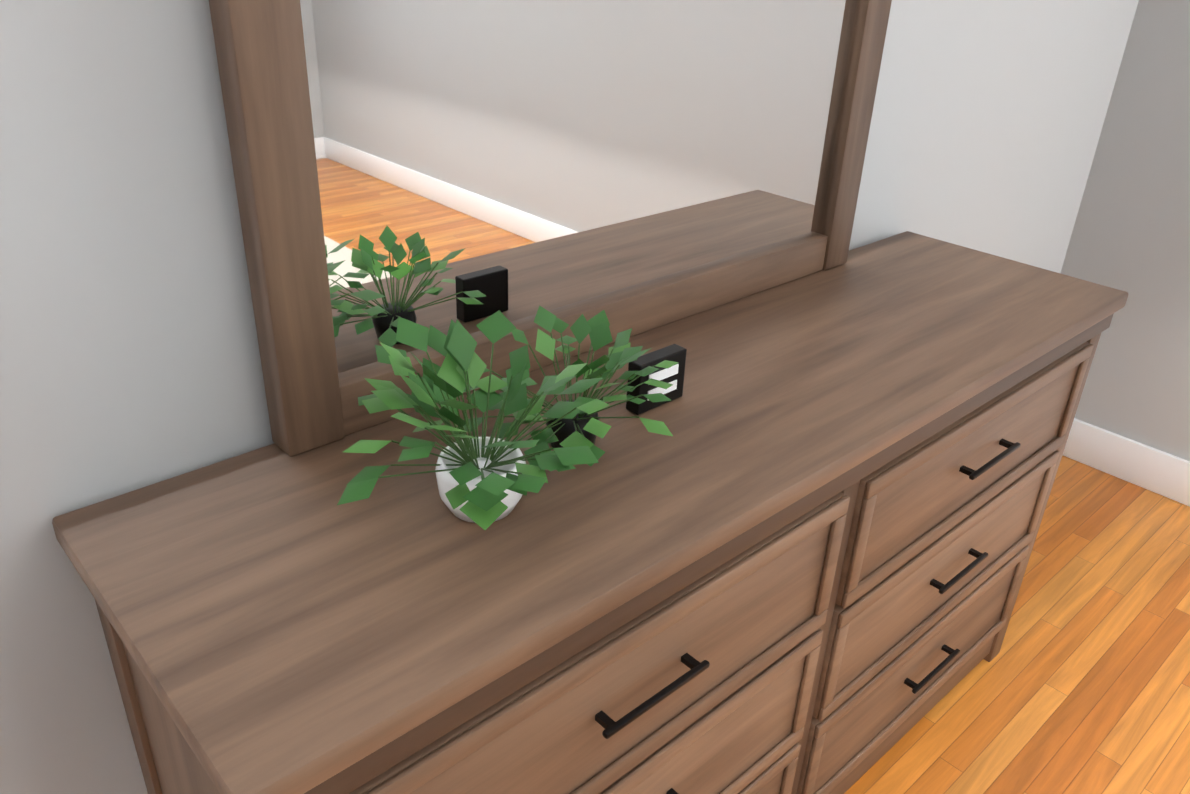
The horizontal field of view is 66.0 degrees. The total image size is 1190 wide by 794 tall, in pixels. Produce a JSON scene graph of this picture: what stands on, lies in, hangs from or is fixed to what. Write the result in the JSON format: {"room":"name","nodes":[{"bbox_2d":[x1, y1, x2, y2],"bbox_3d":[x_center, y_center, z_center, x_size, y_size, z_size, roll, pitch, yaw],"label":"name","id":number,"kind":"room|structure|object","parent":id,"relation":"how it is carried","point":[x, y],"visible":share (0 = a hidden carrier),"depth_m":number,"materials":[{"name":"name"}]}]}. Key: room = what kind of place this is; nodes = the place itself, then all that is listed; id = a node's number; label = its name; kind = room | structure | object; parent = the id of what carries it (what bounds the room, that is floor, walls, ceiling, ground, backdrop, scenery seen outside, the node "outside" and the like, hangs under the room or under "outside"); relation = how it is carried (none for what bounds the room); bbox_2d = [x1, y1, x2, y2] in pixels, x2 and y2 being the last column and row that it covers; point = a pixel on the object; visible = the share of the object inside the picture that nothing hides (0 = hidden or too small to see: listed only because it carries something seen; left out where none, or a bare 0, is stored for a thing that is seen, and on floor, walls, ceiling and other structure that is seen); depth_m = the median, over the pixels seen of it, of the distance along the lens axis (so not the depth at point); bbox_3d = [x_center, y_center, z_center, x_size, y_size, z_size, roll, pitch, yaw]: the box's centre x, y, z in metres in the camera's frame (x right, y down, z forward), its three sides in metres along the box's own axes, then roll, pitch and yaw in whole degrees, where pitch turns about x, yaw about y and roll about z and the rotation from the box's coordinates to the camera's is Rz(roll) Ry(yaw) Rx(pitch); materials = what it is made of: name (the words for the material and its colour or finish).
{"room":"bedroom","nodes":[
{"label":"bedroom","id":0,"kind":"room"},
{"bbox_2d":[0,0,1138,793],"bbox_3d":[-0.088,-0.355,1.334,4.340,2.390,0.100,-21,36,-38],"label":"wall","id":1,"kind":"structure","parent":0,"point":[130,360],"depth_m":1.02,"materials":[{"name":"grey paint"}]},
{"bbox_2d":[844,455,1189,793],"bbox_3d":[1.512,1.653,0.269,4.440,0.060,5.090,-21,36,-38],"label":"floor","id":2,"kind":"structure","parent":0,"point":[1079,683],"depth_m":2.10,"materials":[{"name":"brown wood"}]},
{"bbox_2d":[52,0,1127,793],"bbox_3d":[0.222,-0.069,1.341,1.740,1.900,0.487,-21,36,-38],"label":"dresser","id":3,"kind":"object","parent":2,"relation":"on","point":[792,554],"visible":1,"depth_m":1.16,"materials":[{"name":"brown wood"}]},
{"bbox_2d":[337,305,678,529],"bbox_3d":[-0.084,0.005,1.037,0.500,0.207,0.317,-21,36,-38],"label":"plant","id":4,"kind":"object","parent":3,"relation":"on","point":[484,482],"visible":1,"depth_m":1.00,"materials":[{"name":"green plant"}]},
{"bbox_2d":[626,344,686,414],"bbox_3d":[0.084,-0.024,1.250,0.090,0.074,0.026,-21,36,-38],"label":"sign","id":5,"kind":"object","parent":3,"relation":"on","point":[674,375],"visible":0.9,"depth_m":1.24,"materials":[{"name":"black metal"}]},
{"bbox_2d":[1060,0,1189,460],"bbox_3d":[3.158,-0.057,1.028,0.100,2.390,5.090,-21,36,-38],"label":"wall","id":6,"kind":"structure","parent":0,"point":[1130,235],"depth_m":2.66,"materials":[{"name":"grey paint"}]},
{"bbox_2d":[1063,418,1189,506],"bbox_3d":[3.073,0.958,1.515,0.016,0.135,4.890,-21,36,-38],"label":"baseboard","id":7,"kind":"structure","parent":6,"relation":"attached to","point":[1162,473],"depth_m":2.83,"materials":[{"name":"white wood"}]}
]}

